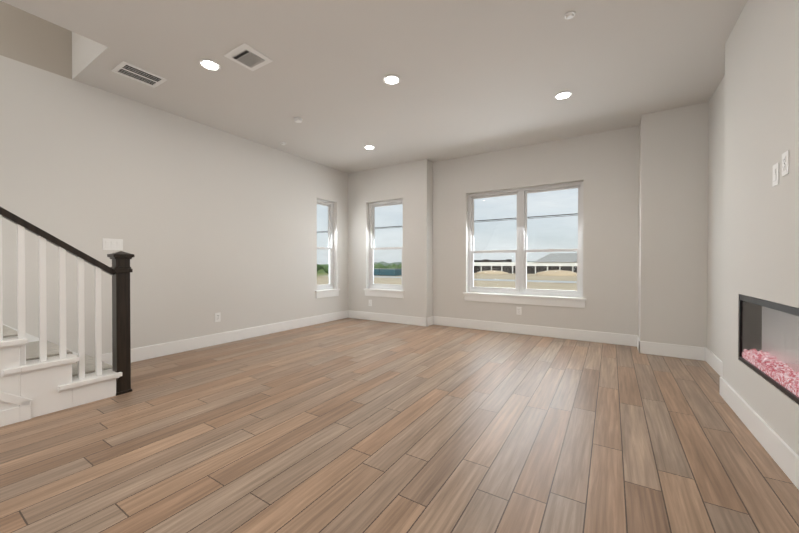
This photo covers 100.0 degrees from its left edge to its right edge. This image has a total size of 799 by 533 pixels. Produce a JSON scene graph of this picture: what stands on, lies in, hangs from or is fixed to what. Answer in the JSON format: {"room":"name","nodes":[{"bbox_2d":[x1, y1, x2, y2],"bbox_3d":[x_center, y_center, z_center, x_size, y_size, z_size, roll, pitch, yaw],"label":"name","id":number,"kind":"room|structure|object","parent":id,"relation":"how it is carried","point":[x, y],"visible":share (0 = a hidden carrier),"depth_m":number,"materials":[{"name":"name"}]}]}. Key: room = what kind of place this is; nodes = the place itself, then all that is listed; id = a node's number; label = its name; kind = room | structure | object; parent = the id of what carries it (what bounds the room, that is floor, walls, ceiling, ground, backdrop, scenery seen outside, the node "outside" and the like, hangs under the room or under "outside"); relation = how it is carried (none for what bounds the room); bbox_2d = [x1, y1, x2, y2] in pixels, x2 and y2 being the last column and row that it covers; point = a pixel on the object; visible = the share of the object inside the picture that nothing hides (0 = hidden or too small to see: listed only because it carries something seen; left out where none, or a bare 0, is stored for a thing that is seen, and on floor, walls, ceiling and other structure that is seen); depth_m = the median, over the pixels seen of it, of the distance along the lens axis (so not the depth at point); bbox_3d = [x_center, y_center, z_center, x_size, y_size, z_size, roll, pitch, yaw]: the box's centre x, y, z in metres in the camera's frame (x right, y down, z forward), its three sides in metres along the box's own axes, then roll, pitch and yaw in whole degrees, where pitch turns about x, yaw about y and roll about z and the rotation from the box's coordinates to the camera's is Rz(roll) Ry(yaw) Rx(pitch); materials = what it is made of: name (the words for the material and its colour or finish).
{"room":"living room","nodes":[
{"label":"living room","id":0,"kind":"room"},
{"bbox_2d":[72,32,81,45],"bbox_3d":[-3.936,-3.388,0.877,1.190,2.780,5.000,0,0,32],"label":"wall","id":1,"kind":"structure","parent":0,"point":[76,37],"depth_m":3.03,"materials":[{"name":"paint"}]},
{"bbox_2d":[0,1,347,357],"bbox_3d":[-3.313,-1.792,2.801,0.200,5.600,8.900,0,0,32],"label":"wall","id":2,"kind":"structure","parent":0,"point":[205,223],"depth_m":3.60,"materials":[{"name":"paint"}]},
{"bbox_2d":[102,238,122,249],"bbox_3d":[-2.856,-0.211,3.340,0.010,0.114,0.162,0,0,32],"label":"light switch","id":3,"kind":"object","parent":2,"relation":"attached to","point":[112,244],"visible":1,"depth_m":3.33,"materials":[{"name":"white plastic"}]},
{"bbox_2d":[215,312,220,321],"bbox_3d":[-2.296,0.653,4.234,0.008,0.114,0.070,0,0,32],"label":"electrical outlet","id":4,"kind":"object","parent":2,"relation":"attached to","point":[217,317],"visible":1,"depth_m":4.24,"materials":[{"name":"white plastic"}]},
{"bbox_2d":[102,310,349,364],"bbox_3d":[-1.947,0.924,4.785,0.015,0.140,3.680,0,0,32],"label":"baseboard","id":5,"kind":"structure","parent":2,"relation":"attached to","point":[158,350],"depth_m":4.25,"materials":[{"name":"white wood"}]},
{"bbox_2d":[317,199,333,289],"bbox_3d":[-1.373,-0.364,5.939,0.090,1.570,0.498,0,0,32],"label":"window","id":6,"kind":"structure","parent":2,"relation":"in","point":[330,237],"depth_m":6.09,"materials":[{"name":"white plastic"}]},
{"bbox_2d":[315,289,339,297],"bbox_3d":[-1.286,0.487,5.890,0.118,0.128,0.580,0,0,32],"label":"sill","id":7,"kind":"structure","parent":2,"relation":"attached to","point":[326,293],"depth_m":5.86,"materials":[{"name":"white wood"}]},
{"bbox_2d":[0,0,747,172],"bbox_3d":[-0.983,-1.853,1.565,5.460,0.300,8.900,0,0,32],"label":"ceiling","id":8,"kind":"structure","parent":0,"point":[480,76],"depth_m":2.88,"materials":[{"name":"paint"}]},
{"bbox_2d":[111,61,166,87],"bbox_3d":[-2.331,-1.708,3.009,0.250,0.008,0.330,0,0,32],"label":"ceiling vent","id":9,"kind":"object","parent":8,"relation":"in","point":[128,70],"visible":0.98,"depth_m":3.00,"materials":[{"name":"white plastic"}]},
{"bbox_2d":[199,59,220,70],"bbox_3d":[-1.614,-1.707,2.852,0.164,0.009,0.164,0,0,32],"label":"recessed light","id":10,"kind":"object","parent":8,"relation":"in","point":[208,64],"visible":1,"depth_m":2.84,"materials":[{"name":"white plastic"}]},
{"bbox_2d":[224,43,272,70],"bbox_3d":[-1.241,-1.704,2.759,0.280,0.014,0.260,0,0,32],"label":"ceiling vent","id":11,"kind":"object","parent":8,"relation":"in","point":[248,57],"visible":1,"depth_m":2.73,"materials":[{"name":"white plastic"}]},
{"bbox_2d":[294,117,301,122],"bbox_3d":[-1.191,-1.703,3.933,0.100,0.032,0.100,0,0,32],"label":"smoke detector","id":12,"kind":"object","parent":8,"relation":"attached to","point":[297,120],"visible":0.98,"depth_m":3.90,"materials":[{"name":"white plastic"}]},
{"bbox_2d":[364,145,374,148],"bbox_3d":[-0.440,-1.722,4.878,0.164,0.009,0.164,0,0,32],"label":"recessed light","id":13,"kind":"object","parent":8,"relation":"in","point":[369,147],"visible":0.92,"depth_m":4.87,"materials":[{"name":"white plastic"}]},
{"bbox_2d":[383,75,400,84],"bbox_3d":[-0.072,-1.708,3.084,0.164,0.009,0.164,0,0,32],"label":"recessed light","id":14,"kind":"object","parent":8,"relation":"in","point":[391,79],"visible":1,"depth_m":3.07,"materials":[{"name":"white plastic"}]},
{"bbox_2d":[554,91,571,99],"bbox_3d":[1.647,-1.711,3.370,0.164,0.009,0.164,0,0,32],"label":"recessed light","id":15,"kind":"object","parent":8,"relation":"in","point":[563,95],"visible":1,"depth_m":3.36,"materials":[{"name":"white plastic"}]},
{"bbox_2d":[564,11,575,18],"bbox_3d":[1.161,-1.699,2.282,0.068,0.016,0.068,0,0,32],"label":"sprinkler","id":16,"kind":"object","parent":8,"relation":"attached to","point":[570,15],"visible":1,"depth_m":2.27,"materials":[{"name":"white plastic"}]},
{"bbox_2d":[348,159,432,317],"bbox_3d":[-0.205,-0.375,5.981,1.670,2.720,0.220,0,0,32],"label":"wall","id":17,"kind":"structure","parent":0,"point":[410,184],"depth_m":5.68,"materials":[{"name":"paint"}]},
{"bbox_2d":[364,288,404,297],"bbox_3d":[-0.262,0.486,5.926,0.860,0.128,0.118,0,0,32],"label":"sill","id":18,"kind":"structure","parent":17,"relation":"attached to","point":[385,293],"depth_m":5.88,"materials":[{"name":"white wood"}]},
{"bbox_2d":[369,199,402,289],"bbox_3d":[-0.207,-0.364,6.006,0.778,1.570,0.090,0,0,32],"label":"window","id":19,"kind":"structure","parent":17,"relation":"in","point":[372,243],"depth_m":6.11,"materials":[{"name":"white plastic"}]},
{"bbox_2d":[350,310,429,325],"bbox_3d":[-0.249,0.916,5.880,1.655,0.140,0.015,0,0,32],"label":"baseboard","id":20,"kind":"structure","parent":17,"relation":"attached to","point":[401,319],"depth_m":5.80,"materials":[{"name":"white wood"}]},
{"bbox_2d":[0,318,798,532],"bbox_3d":[-1.036,1.078,1.502,5.460,0.120,9.100,0,0,32],"label":"floor","id":21,"kind":"structure","parent":0,"point":[349,425],"depth_m":1.89,"materials":[{"name":"brown wood"}]},
{"bbox_2d":[0,207,134,426],"bbox_3d":[-3.695,-0.498,1.092,0.985,3.038,4.366,0,0,32],"label":"staircase","id":22,"kind":"structure","parent":21,"relation":"on","point":[41,375],"depth_m":2.36,"materials":[{"name":"white wood"}]},
{"bbox_2d":[433,126,638,334],"bbox_3d":[2.110,-0.366,4.768,3.640,2.720,0.200,0,0,32],"label":"wall","id":23,"kind":"structure","parent":0,"point":[603,167],"depth_m":4.51,"materials":[{"name":"paint"}]},
{"bbox_2d":[516,307,520,314],"bbox_3d":[1.741,0.658,4.885,0.070,0.114,0.008,0,0,32],"label":"electrical outlet","id":24,"kind":"object","parent":23,"relation":"attached to","point":[518,310],"visible":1,"depth_m":4.88,"materials":[{"name":"white plastic"}]},
{"bbox_2d":[463,292,585,307],"bbox_3d":[1.762,0.494,4.907,1.710,0.128,0.118,0,0,32],"label":"sill","id":25,"kind":"structure","parent":23,"relation":"attached to","point":[577,302],"depth_m":4.82,"materials":[{"name":"white wood"}]},
{"bbox_2d":[468,181,582,297],"bbox_3d":[1.817,-0.357,4.988,1.628,1.570,0.090,0,0,32],"label":"window","id":26,"kind":"structure","parent":23,"relation":"in","point":[520,269],"depth_m":4.95,"materials":[{"name":"white plastic"}]},
{"bbox_2d":[430,316,633,345],"bbox_3d":[1.747,0.923,4.878,2.820,0.140,0.015,0,0,32],"label":"baseboard","id":27,"kind":"structure","parent":23,"relation":"attached to","point":[574,334],"depth_m":4.73,"materials":[{"name":"white wood"}]},
{"bbox_2d":[638,102,707,347],"bbox_3d":[3.091,-0.359,3.822,0.570,2.720,0.350,0,0,32],"label":"wall","id":28,"kind":"structure","parent":0,"point":[673,214],"depth_m":3.67,"materials":[{"name":"paint"}]},
{"bbox_2d":[634,335,638,348],"bbox_3d":[2.842,0.929,3.984,0.015,0.140,0.300,0,0,32],"label":"baseboard","id":29,"kind":"structure","parent":28,"relation":"attached to","point":[636,337],"depth_m":4.13,"materials":[{"name":"white wood"}]},
{"bbox_2d":[638,338,701,359],"bbox_3d":[2.979,0.932,3.688,0.565,0.140,0.015,0,0,32],"label":"baseboard","id":30,"kind":"structure","parent":28,"relation":"attached to","point":[653,348],"depth_m":3.68,"materials":[{"name":"white wood"}]},
{"bbox_2d":[707,75,724,361],"bbox_3d":[1.134,-0.332,0.003,0.200,2.720,8.900,0,0,32],"label":"wall","id":31,"kind":"structure","parent":0,"point":[715,223],"depth_m":3.24,"materials":[{"name":"paint"}]},
{"bbox_2d":[702,347,722,373],"bbox_3d":[2.920,0.936,3.041,0.015,0.140,1.170,0,0,32],"label":"baseboard","id":32,"kind":"structure","parent":31,"relation":"attached to","point":[707,356],"depth_m":3.27,"materials":[{"name":"white wood"}]},
{"bbox_2d":[723,0,798,455],"bbox_3d":[0.646,-0.328,-0.470,0.120,2.720,7.180,0,0,32],"label":"wall","id":33,"kind":"structure","parent":0,"point":[761,213],"depth_m":1.95,"materials":[{"name":"paint"}]},
{"bbox_2d":[719,374,798,489],"bbox_3d":[0.593,0.962,-0.419,0.015,0.140,7.195,0,0,32],"label":"baseboard","id":34,"kind":"structure","parent":33,"relation":"attached to","point":[782,453],"depth_m":1.85,"materials":[{"name":"white wood"}]},
{"bbox_2d":[739,294,798,403],"bbox_3d":[1.887,0.423,1.502,0.115,0.444,1.784,0,0,32],"label":"fireplace","id":35,"kind":"object","parent":33,"relation":"in","point":[769,341],"visible":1,"depth_m":1.94,"materials":[{"name":"black metal"}]},
{"bbox_2d":[772,162,778,186],"bbox_3d":[1.985,-0.479,1.770,0.010,0.114,0.070,0,0,32],"label":"light switch","id":36,"kind":"object","parent":33,"relation":"attached to","point":[775,181],"visible":1,"depth_m":1.76,"materials":[{"name":"white plastic"}]},
{"bbox_2d":[782,150,788,176],"bbox_3d":[1.924,-0.509,1.673,0.008,0.114,0.070,0,0,32],"label":"outlet","id":37,"kind":"object","parent":33,"relation":"attached to","point":[785,163],"visible":1,"depth_m":1.66,"materials":[{"name":"white plastic"}]},
{"label":"outside","id":38,"kind":"structure","parent":0,"visible":0},
{"bbox_2d":[317,264,581,297],"bbox_3d":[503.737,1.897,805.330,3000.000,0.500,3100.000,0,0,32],"label":"ground","id":39,"kind":"structure","parent":38,"point":[531,285],"depth_m":137.58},
{"bbox_2d":[374,268,401,275],"bbox_3d":[-14.219,3.946,209.900,34.400,4.100,10.250,0,0,32],"label":"block","id":40,"kind":"object","parent":39,"relation":"on","point":[394,272],"depth_m":200.33,"materials":[{"name":"teal"}]},
{"bbox_2d":[317,261,534,272],"bbox_3d":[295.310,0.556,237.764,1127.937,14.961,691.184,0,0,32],"label":"trees","id":41,"kind":"object","parent":39,"relation":"on","point":[385,265],"depth_m":300.54,"materials":[{"name":"green plant"}]},
{"bbox_2d":[320,213,577,232],"bbox_3d":[18.054,0.577,36.457,600.000,13.370,2.000,0,0,32],"label":"power line","id":42,"kind":"object","parent":39,"relation":"on","point":[491,219],"depth_m":39.22,"materials":[{"name":"black"}]},
{"bbox_2d":[374,276,576,282],"bbox_3d":[186.121,7.072,59.144,540.000,0.050,13.000,0,0,32],"label":"road","id":43,"kind":"structure","parent":39,"relation":"on","point":[500,280],"depth_m":144.55,"materials":[{"name":"grey asphalt"}]},
{"bbox_2d":[475,270,508,273],"bbox_3d":[64.476,5.823,233.566,22.826,5.200,16.800,0,0,32],"label":"pile","id":44,"kind":"object","parent":39,"relation":"on","point":[490,271],"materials":[{"name":"beige sand"}]},
{"bbox_2d":[474,259,511,261],"bbox_3d":[125.908,-2.535,488.043,72.000,13.000,10.000,0,0,32],"label":"gantry","id":45,"kind":"object","parent":39,"relation":"on","point":[506,260],"depth_m":479.10,"materials":[{"name":"grey metal"}]},
{"bbox_2d":[474,253,576,273],"bbox_3d":[92.784,-1.614,252.297,165.800,14.600,27.600,0,0,32],"label":"big hall","id":46,"kind":"object","parent":39,"relation":"on","point":[566,262],"depth_m":235.26,"materials":[{"name":"grey"}]},
{"bbox_2d":[535,270,576,275],"bbox_3d":[96.781,6.024,206.063,24.728,6.800,18.200,0,0,32],"label":"pile","id":47,"kind":"object","parent":39,"relation":"on","point":[555,272],"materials":[{"name":"beige"}]}
]}

